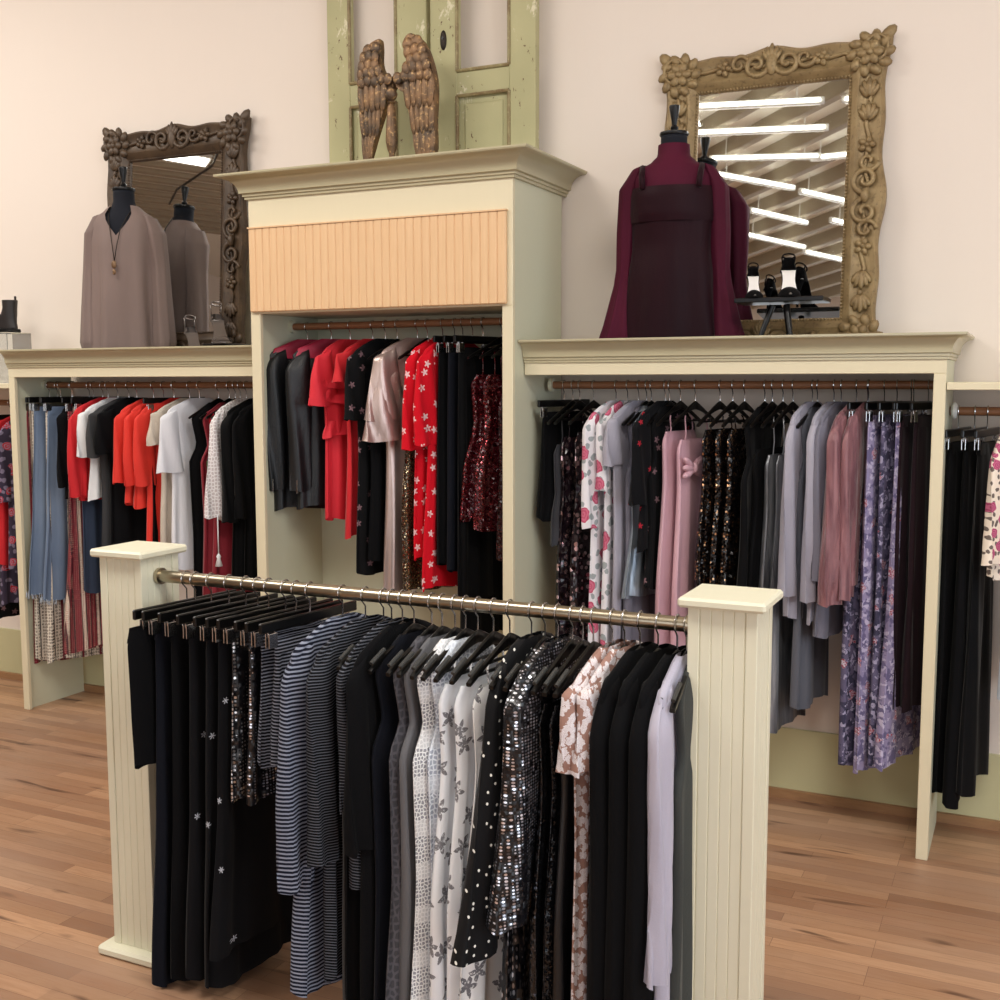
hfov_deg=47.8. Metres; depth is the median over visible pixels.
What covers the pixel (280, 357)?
jacket
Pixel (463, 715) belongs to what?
dress
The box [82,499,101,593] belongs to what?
jeans
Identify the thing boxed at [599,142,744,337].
dress
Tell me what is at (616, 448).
dress
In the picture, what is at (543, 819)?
dress
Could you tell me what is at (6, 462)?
blouse
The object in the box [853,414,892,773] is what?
trousers
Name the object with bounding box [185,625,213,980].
trousers
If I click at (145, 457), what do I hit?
dress
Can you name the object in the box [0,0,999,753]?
wall
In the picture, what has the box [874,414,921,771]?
trousers
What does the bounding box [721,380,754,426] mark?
clothes hanger
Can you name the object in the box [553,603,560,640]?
clothes hanger
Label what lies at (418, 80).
sculpture
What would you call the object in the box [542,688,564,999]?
dress
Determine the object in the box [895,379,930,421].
hanger
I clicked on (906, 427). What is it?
trousers
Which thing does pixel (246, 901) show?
trousers
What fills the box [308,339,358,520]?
dress
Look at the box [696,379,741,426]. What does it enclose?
clothes hanger
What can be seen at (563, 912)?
dress
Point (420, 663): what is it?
clothes hanger
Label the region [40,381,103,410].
hanger
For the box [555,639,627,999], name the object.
dress
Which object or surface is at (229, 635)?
hanger
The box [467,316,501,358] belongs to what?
clothes hanger
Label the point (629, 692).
dress
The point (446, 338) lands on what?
hanger
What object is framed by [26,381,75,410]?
hanger
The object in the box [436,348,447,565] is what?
trousers
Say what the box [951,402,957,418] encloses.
socket
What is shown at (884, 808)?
trim
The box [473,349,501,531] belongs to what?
dress
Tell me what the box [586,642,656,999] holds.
dress
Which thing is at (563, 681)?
clothes hanger
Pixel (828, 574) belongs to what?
blouse
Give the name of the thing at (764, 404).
clothes hanger
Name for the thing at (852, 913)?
floor
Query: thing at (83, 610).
skirt
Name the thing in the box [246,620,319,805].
skirt
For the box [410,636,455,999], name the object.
dress
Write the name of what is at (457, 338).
hanger
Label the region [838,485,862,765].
trousers
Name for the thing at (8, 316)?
boot
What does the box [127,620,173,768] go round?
shorts
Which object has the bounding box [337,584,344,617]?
clothes hanger
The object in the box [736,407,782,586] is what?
dress
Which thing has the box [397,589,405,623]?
clothes hanger
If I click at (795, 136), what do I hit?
wall mirror
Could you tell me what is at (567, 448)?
dress
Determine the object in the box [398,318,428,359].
clothes hanger
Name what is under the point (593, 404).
clothes hanger
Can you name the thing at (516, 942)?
dress
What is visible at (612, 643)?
clothes hanger
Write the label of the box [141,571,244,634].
hanger
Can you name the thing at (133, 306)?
blouse
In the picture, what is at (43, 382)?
socket
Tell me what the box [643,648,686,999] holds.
dress
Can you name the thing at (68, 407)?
hanger
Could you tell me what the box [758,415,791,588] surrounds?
dress
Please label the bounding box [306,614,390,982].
dress
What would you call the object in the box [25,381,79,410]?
hanger
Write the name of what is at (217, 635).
hanger
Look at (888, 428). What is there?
trousers
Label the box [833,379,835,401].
clothes hanger
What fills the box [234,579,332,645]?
hanger
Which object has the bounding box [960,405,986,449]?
hanger
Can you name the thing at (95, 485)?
t-shirt
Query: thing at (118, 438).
blouse
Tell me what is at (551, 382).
socket
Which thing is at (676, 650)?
clothes hanger
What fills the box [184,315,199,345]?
sandal
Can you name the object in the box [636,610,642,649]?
clothes hanger
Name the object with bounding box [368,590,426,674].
clothes hanger
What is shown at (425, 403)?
dress
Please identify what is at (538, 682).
clothes hanger
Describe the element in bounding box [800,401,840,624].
blouse
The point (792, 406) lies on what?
clothes hanger
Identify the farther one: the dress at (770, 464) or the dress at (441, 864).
the dress at (770, 464)
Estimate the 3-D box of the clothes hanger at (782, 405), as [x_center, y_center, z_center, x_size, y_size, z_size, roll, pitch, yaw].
[1.075,-0.368,4.289,0.014,0.179,0.340,5,8,39]
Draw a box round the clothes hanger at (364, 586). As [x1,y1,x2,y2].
[360,586,367,620]
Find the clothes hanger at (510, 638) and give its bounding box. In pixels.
[466,599,519,686]
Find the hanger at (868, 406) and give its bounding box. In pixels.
[864,379,899,421]
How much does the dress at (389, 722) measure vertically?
1.077 m
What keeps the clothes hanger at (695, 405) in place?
hanging from the display unit at (936, 353)
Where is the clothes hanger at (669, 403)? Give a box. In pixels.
[647,380,691,425]
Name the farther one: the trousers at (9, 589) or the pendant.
the trousers at (9, 589)
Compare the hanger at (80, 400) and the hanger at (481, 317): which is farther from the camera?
the hanger at (80, 400)
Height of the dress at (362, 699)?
1.080 m
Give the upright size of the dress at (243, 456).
0.892 m
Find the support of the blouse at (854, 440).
hanging from the clothes hanger
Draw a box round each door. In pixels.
[327,0,430,162]
[430,0,538,151]
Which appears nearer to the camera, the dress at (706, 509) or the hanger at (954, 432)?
the hanger at (954, 432)
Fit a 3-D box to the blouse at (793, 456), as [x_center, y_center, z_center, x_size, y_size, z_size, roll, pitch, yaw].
[1.175,0.032,4.285,0.065,0.808,0.458,5,8,39]
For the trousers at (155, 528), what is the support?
hanging from the hanger at (150, 402)
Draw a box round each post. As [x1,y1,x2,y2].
[90,541,186,967]
[677,584,782,999]
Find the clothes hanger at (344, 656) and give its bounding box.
[336,588,386,669]
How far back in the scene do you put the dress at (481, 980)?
2.71 m
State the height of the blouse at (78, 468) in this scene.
0.515 m
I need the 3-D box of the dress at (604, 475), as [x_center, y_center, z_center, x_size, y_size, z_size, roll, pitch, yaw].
[0.517,0.115,4.607,0.056,1.038,0.426,5,8,39]
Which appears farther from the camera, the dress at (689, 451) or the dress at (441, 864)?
the dress at (689, 451)
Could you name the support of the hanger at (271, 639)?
hanging from the rail
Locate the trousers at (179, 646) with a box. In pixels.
[170,622,203,980]
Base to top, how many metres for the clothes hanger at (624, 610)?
0.180 m
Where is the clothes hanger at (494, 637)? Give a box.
[449,597,504,684]
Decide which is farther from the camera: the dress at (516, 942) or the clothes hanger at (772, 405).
the clothes hanger at (772, 405)
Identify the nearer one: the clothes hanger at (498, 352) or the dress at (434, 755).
the dress at (434, 755)
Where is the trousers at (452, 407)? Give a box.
[447,347,458,572]
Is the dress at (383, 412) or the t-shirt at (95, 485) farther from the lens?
the t-shirt at (95, 485)
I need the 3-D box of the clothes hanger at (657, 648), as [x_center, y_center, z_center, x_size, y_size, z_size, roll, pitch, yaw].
[0.369,0.350,2.634,0.014,0.180,0.360,4,7,33]
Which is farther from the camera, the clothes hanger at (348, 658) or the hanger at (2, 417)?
the hanger at (2, 417)
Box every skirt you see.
[45,406,102,663]
[64,407,102,654]
[231,630,258,803]
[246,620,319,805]
[257,619,326,768]
[460,347,502,633]
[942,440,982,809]
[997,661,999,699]
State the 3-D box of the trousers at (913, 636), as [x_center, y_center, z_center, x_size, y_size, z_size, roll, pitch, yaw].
[1.544,0.226,4.129,0.065,1.071,0.289,5,8,39]
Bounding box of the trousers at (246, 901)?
[209,631,292,961]
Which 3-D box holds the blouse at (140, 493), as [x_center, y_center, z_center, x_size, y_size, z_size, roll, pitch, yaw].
[-1.657,-0.237,5.605,0.056,0.539,0.485,5,8,39]
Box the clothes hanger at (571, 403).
[547,380,589,424]
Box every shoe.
[745,262,762,297]
[778,253,800,296]
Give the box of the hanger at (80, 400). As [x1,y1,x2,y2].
[70,381,103,408]
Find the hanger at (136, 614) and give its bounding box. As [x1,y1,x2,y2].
[132,570,236,628]
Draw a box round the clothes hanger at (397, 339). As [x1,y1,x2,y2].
[367,319,399,359]
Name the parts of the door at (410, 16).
panel, moulding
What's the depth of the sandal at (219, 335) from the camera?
5.36 m
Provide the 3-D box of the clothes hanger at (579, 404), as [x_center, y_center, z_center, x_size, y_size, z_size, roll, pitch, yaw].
[0.328,-0.404,4.640,0.014,0.179,0.340,5,8,39]
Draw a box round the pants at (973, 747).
[956,441,994,796]
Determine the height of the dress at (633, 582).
0.762 m
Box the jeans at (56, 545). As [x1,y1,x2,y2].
[40,406,67,604]
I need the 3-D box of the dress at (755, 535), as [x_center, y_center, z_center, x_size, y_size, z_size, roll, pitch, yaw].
[1.039,0.103,4.356,0.060,0.848,0.321,5,8,39]
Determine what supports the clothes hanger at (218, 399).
hanging from the display unit at (29, 370)
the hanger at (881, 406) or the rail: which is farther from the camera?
the hanger at (881, 406)
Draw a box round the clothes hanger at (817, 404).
[796,379,821,428]
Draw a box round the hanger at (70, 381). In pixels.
[39,381,96,410]
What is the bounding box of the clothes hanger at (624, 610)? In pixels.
[621,609,628,647]
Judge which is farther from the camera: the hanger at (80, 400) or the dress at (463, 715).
the hanger at (80, 400)
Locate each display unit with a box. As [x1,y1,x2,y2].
[0,345,252,709]
[0,383,9,405]
[213,143,586,662]
[518,331,974,860]
[947,382,999,418]
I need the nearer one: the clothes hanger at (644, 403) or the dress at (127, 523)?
the clothes hanger at (644, 403)
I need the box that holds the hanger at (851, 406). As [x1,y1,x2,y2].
[847,379,884,416]
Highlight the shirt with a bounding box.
[271,626,317,766]
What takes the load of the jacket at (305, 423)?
hanging from the clothes hanger
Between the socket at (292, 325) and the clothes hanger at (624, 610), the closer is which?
the clothes hanger at (624, 610)
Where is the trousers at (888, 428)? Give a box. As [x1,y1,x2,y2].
[867,414,909,765]
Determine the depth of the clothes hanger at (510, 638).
2.73 m
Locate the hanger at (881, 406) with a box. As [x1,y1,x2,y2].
[877,379,912,421]
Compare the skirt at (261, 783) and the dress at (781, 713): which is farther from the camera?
the dress at (781, 713)
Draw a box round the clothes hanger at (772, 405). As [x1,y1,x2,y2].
[750,379,789,427]
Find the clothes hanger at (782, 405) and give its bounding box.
[760,379,793,427]
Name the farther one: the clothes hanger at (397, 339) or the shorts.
the clothes hanger at (397, 339)
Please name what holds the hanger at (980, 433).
hanging from the display unit at (963, 411)
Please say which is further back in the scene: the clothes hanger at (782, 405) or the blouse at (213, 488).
the blouse at (213, 488)
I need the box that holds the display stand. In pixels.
[734,295,830,334]
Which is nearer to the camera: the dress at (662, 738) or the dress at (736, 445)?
the dress at (662, 738)
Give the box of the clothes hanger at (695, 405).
[671,380,716,426]
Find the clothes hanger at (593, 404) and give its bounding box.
[568,380,600,424]
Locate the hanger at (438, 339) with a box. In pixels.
[433,317,486,352]
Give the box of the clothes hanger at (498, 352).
[491,348,501,358]
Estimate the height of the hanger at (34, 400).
0.151 m
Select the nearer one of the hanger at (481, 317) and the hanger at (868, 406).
the hanger at (868, 406)
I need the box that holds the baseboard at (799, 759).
[0,627,999,819]
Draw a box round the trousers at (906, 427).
[892,414,924,708]
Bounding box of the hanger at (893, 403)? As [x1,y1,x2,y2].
[892,379,925,421]
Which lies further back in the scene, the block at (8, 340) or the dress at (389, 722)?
the block at (8, 340)
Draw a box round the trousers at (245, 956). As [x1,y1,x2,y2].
[204,626,291,988]
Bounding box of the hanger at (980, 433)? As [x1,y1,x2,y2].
[973,405,999,449]
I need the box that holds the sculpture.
[357,33,438,158]
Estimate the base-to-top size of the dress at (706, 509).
0.869 m
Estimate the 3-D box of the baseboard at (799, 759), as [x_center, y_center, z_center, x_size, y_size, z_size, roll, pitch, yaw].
[-1.169,0.962,5.724,16.100,0.288,0.014,3,7,25]
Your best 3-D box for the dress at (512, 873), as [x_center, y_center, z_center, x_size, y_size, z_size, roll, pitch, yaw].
[0.140,0.649,2.775,0.094,0.634,0.578,4,7,33]
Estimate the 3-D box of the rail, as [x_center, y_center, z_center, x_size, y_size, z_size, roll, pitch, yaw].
[-0.267,0.253,2.926,1.590,0.048,0.048,3,7,25]
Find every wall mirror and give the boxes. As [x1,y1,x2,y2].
[101,109,251,345]
[658,24,896,335]
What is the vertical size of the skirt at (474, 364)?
1.237 m
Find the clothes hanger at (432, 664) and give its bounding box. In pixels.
[420,595,497,680]
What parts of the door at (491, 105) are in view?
panel, moulding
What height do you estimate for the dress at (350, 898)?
0.969 m
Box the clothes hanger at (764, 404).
[742,379,784,427]
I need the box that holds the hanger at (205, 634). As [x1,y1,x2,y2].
[193,575,293,640]
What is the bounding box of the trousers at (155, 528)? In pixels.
[152,411,158,541]
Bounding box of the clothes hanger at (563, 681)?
[553,606,601,697]
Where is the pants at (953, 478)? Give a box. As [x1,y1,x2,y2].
[932,440,964,792]
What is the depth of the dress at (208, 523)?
5.35 m
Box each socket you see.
[41,380,50,390]
[288,321,296,332]
[548,378,555,391]
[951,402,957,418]
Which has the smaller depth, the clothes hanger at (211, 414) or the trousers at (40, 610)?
the clothes hanger at (211, 414)
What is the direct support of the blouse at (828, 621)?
hanging from the clothes hanger
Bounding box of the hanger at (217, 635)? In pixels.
[205,577,305,642]
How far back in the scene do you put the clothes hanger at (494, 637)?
2.76 m
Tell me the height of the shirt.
0.353 m
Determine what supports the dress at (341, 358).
hanging from the clothes hanger
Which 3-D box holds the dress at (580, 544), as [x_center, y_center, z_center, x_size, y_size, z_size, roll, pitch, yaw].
[0.384,0.138,4.671,0.061,0.987,0.308,5,8,39]
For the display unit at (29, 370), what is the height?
1.858 m
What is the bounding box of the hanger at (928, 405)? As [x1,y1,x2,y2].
[909,379,932,421]
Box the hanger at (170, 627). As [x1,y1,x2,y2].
[158,572,260,636]
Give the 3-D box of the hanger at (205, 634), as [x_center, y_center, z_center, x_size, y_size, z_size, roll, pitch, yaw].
[-0.706,0.286,3.138,0.015,0.153,0.376,4,7,33]
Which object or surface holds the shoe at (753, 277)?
on the display stand
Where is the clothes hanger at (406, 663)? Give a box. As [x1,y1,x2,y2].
[396,593,450,677]
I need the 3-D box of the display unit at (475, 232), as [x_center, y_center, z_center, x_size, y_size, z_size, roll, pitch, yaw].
[-0.424,-0.103,4.912,1.459,2.574,0.632,3,7,25]
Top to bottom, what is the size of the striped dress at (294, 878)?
0.976 m
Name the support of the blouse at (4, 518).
hanging from the clothes hanger
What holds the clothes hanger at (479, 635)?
hanging from the rail
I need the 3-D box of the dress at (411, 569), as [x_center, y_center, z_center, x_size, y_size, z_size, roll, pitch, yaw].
[-0.312,-0.124,4.918,0.059,1.038,0.325,5,8,41]
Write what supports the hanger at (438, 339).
hanging from the display unit at (475, 232)
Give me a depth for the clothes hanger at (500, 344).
4.62 m
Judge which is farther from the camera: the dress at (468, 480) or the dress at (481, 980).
the dress at (468, 480)
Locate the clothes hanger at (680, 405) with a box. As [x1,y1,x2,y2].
[656,380,699,425]
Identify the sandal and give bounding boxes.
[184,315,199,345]
[210,301,231,342]
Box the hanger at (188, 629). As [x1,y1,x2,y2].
[176,574,277,638]
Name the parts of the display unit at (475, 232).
panel, header panel, hanging rod, cornice, panel, panel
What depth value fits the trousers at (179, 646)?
3.12 m
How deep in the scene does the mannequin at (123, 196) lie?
5.44 m
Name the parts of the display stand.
leg, leg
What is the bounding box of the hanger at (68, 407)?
[61,381,94,410]
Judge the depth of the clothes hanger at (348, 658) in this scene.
2.92 m
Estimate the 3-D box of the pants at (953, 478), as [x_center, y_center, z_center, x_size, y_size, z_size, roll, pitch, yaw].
[1.638,0.422,4.105,0.060,1.270,0.279,4,7,35]
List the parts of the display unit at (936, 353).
hanging rod, cornice, panel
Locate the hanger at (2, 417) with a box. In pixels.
[0,414,9,419]
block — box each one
[0,332,31,382]
[203,343,249,345]
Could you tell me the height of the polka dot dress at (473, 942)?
0.714 m
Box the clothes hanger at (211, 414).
[205,381,236,418]
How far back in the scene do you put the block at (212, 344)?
5.26 m
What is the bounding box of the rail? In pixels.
[153,568,687,634]
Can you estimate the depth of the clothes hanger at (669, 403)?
4.46 m
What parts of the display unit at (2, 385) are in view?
hanging rod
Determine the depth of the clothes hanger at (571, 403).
4.62 m
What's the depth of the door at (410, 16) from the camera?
5.10 m
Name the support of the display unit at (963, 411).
on the floor
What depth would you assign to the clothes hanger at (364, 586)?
2.96 m
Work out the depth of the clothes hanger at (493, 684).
2.64 m
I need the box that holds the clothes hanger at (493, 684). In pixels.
[489,601,534,689]
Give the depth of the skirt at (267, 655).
2.98 m
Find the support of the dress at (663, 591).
hanging from the clothes hanger at (680, 405)
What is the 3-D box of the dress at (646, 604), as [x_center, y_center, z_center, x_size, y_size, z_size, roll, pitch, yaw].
[0.587,0.126,4.573,0.071,1.013,0.309,5,8,39]
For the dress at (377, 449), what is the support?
hanging from the clothes hanger at (397, 339)
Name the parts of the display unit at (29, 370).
panel, cornice, hanging rod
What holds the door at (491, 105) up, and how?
on the display unit at (475, 232)
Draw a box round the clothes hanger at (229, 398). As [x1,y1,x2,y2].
[199,381,231,418]
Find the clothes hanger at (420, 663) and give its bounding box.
[410,594,462,679]
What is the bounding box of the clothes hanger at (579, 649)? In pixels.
[542,605,589,696]
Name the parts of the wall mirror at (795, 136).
glass, bead trim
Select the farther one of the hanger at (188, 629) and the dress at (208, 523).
the dress at (208, 523)
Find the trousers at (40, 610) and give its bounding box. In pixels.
[31,411,46,659]
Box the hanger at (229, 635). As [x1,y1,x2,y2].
[216,578,316,643]
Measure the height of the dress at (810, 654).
1.139 m
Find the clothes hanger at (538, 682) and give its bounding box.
[531,605,586,694]
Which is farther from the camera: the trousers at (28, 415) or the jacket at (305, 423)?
the trousers at (28, 415)
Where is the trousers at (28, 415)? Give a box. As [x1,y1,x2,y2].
[26,411,72,663]
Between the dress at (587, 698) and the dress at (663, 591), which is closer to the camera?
the dress at (587, 698)
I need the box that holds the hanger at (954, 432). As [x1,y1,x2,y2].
[945,405,971,449]
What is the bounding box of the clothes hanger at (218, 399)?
[188,381,223,418]
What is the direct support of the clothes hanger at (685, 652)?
hanging from the rail
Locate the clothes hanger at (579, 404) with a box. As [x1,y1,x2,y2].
[554,380,593,424]
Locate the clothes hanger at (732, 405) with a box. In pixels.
[709,380,748,426]
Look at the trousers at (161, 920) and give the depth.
3.15 m
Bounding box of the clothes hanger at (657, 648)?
[654,612,660,651]
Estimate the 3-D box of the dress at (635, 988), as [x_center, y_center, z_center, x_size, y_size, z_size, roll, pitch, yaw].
[0.411,0.797,2.662,0.066,0.904,0.451,4,7,32]
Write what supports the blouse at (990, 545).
hanging from the clothes hanger
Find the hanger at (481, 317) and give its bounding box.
[453,317,501,352]
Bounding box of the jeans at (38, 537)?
[26,406,52,598]
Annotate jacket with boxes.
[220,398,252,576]
[266,339,324,510]
[285,339,339,509]
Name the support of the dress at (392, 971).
hanging from the rail
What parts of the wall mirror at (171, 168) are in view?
bead trim, glass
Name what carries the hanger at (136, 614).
hanging from the rail
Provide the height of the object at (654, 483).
0.722 m
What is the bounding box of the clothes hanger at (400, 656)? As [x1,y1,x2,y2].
[386,592,438,676]
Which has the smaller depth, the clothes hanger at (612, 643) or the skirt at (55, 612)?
the clothes hanger at (612, 643)
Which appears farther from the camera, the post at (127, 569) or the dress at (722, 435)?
the dress at (722, 435)
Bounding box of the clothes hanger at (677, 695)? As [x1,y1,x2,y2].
[669,675,687,712]
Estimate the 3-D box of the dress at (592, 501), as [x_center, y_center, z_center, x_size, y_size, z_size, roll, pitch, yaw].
[0.470,0.104,4.625,0.061,1.020,0.456,5,8,40]
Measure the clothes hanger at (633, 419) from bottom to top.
0.179 m
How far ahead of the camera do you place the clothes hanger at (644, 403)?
4.44 m
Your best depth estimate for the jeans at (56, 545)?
5.79 m
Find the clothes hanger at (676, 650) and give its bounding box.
[673,614,679,653]
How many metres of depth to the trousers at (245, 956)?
3.08 m
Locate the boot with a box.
[0,296,20,332]
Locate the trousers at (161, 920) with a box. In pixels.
[152,620,177,987]
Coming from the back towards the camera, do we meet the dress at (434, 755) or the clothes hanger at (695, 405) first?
the clothes hanger at (695, 405)
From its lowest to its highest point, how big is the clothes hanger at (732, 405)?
0.179 m
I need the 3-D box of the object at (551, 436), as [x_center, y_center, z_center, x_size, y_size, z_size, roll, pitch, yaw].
[0.267,-0.145,4.698,0.056,0.446,0.335,5,8,39]
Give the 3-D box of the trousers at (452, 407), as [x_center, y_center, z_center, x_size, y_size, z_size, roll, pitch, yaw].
[-0.114,-0.172,4.819,0.064,0.946,0.322,5,8,41]
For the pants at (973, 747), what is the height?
1.252 m
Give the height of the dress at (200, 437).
1.140 m
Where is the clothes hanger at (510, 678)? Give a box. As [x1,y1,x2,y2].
[503,602,549,691]
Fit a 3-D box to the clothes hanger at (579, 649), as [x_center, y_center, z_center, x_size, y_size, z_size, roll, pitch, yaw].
[0.199,0.342,2.714,0.014,0.180,0.360,4,7,33]
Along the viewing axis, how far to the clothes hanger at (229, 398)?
5.38 m
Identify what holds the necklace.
hanging from the mannequin at (123, 196)
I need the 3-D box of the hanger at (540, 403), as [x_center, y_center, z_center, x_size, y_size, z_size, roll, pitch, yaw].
[0.266,-0.420,4.668,0.015,0.151,0.356,5,8,39]
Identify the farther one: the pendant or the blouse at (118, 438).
the blouse at (118, 438)
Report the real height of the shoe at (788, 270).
0.175 m
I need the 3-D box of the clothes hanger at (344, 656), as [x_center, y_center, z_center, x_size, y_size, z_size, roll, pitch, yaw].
[-0.304,0.318,2.951,0.014,0.180,0.360,4,7,33]
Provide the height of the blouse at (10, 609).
1.093 m
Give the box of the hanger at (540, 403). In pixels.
[537,380,589,417]
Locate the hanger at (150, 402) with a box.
[142,381,204,410]
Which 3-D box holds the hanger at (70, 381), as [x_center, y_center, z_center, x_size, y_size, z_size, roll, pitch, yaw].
[-2.212,-0.539,5.834,0.015,0.151,0.356,5,8,39]
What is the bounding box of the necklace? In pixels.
[108,207,130,274]
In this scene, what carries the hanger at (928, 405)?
hanging from the display unit at (936, 353)
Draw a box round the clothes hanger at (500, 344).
[479,343,501,358]
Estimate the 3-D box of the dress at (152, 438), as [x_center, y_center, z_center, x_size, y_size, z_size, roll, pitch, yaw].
[-1.512,-0.144,5.543,0.064,0.710,0.490,5,8,39]
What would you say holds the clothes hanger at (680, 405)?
hanging from the display unit at (936, 353)
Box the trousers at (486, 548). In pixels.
[458,352,502,598]
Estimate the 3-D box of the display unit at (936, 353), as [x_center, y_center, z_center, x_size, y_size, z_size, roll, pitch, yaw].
[0.914,0.308,4.397,1.631,1.858,0.493,3,7,25]
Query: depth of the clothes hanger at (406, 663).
2.78 m
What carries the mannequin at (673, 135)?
on the display unit at (936, 353)
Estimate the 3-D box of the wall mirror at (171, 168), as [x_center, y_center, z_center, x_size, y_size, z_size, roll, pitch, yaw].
[-1.628,-1.269,5.616,0.936,1.236,0.136,3,7,25]
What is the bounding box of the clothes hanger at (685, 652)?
[662,614,687,708]
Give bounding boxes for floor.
[0,678,999,999]
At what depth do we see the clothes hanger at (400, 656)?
2.79 m
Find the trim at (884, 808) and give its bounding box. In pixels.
[0,671,999,831]
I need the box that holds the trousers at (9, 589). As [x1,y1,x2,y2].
[0,564,18,606]
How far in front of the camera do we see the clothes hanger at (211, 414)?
5.32 m
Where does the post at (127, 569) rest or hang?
on the floor
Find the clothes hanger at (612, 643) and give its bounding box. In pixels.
[608,608,615,646]
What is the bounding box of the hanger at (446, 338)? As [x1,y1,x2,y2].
[443,317,496,352]
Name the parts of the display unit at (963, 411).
hanging rod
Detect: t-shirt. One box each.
[76,397,127,500]
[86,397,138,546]
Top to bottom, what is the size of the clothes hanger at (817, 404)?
0.179 m
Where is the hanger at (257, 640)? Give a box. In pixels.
[244,580,342,646]
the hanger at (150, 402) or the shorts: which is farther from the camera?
the hanger at (150, 402)
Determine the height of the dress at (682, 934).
0.857 m
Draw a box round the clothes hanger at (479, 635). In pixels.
[433,596,509,682]
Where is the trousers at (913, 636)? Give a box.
[900,415,931,712]
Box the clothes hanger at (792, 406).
[770,379,798,427]
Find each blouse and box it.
[0,414,19,618]
[0,416,10,564]
[0,421,17,570]
[67,397,114,500]
[80,205,176,347]
[112,399,142,505]
[123,403,146,508]
[204,398,248,566]
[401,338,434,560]
[777,401,822,618]
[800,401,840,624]
[811,402,846,638]
[817,405,852,607]
[838,402,882,601]
[981,436,999,580]
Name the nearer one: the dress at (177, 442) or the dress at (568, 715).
the dress at (568, 715)
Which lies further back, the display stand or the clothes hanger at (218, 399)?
the clothes hanger at (218, 399)
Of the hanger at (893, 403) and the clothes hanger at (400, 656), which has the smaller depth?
the clothes hanger at (400, 656)
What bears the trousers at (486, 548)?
hanging from the hanger at (481, 317)
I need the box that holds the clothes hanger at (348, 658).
[346,588,394,661]
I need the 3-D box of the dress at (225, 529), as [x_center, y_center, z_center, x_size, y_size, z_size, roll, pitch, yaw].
[-1.235,-0.012,5.425,0.064,0.910,0.377,5,8,39]
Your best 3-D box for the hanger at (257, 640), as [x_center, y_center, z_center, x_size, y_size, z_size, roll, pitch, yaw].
[-0.553,0.293,3.067,0.015,0.153,0.376,4,7,33]
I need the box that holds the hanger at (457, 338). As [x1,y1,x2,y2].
[454,317,498,352]
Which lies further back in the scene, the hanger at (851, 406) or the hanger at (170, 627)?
the hanger at (851, 406)
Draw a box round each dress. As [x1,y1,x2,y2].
[94,397,146,544]
[133,398,178,541]
[146,398,188,542]
[156,398,213,569]
[189,402,251,596]
[200,402,256,594]
[212,517,249,592]
[232,403,257,577]
[275,612,367,997]
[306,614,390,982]
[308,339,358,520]
[332,339,372,538]
[342,812,359,999]
[343,618,434,999]
[344,338,394,574]
[362,338,453,590]
[368,343,393,560]
[371,627,427,999]
[385,633,432,999]
[399,634,445,999]
[401,450,442,590]
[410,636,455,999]
[413,342,478,591]
[427,636,497,887]
[429,650,503,999]
[446,662,494,999]
[450,631,554,967]
[459,665,503,999]
[460,350,487,521]
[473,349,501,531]
[486,633,589,935]
[501,647,536,999]
[529,687,560,999]
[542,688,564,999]
[550,413,585,546]
[552,673,575,999]
[555,413,590,635]
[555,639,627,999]
[569,640,642,936]
[570,414,590,640]
[581,400,623,642]
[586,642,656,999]
[595,400,635,644]
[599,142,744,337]
[602,400,645,640]
[604,643,675,999]
[621,406,654,599]
[622,406,654,642]
[623,645,687,999]
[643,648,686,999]
[654,414,696,644]
[670,414,707,646]
[670,665,692,999]
[694,415,732,587]
[709,415,744,584]
[719,416,746,585]
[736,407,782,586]
[747,417,784,587]
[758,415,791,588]
[769,417,805,733]
[789,407,828,709]
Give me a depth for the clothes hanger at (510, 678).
2.65 m
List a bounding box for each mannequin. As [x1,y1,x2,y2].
[105,166,135,234]
[659,104,688,143]
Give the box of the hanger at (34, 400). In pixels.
[28,381,91,410]
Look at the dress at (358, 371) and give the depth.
4.88 m
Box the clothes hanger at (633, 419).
[627,380,654,425]
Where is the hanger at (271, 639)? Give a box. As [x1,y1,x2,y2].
[259,581,356,648]
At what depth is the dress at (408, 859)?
2.80 m
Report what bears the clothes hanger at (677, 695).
hanging from the rail
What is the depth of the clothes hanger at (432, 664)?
2.75 m
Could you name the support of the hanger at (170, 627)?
hanging from the rail
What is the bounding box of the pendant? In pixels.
[111,260,116,274]
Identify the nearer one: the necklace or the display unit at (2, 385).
the necklace
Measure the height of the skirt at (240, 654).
0.467 m
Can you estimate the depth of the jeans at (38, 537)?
5.80 m
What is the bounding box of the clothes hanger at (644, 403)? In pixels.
[622,380,648,425]
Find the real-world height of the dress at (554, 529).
0.540 m

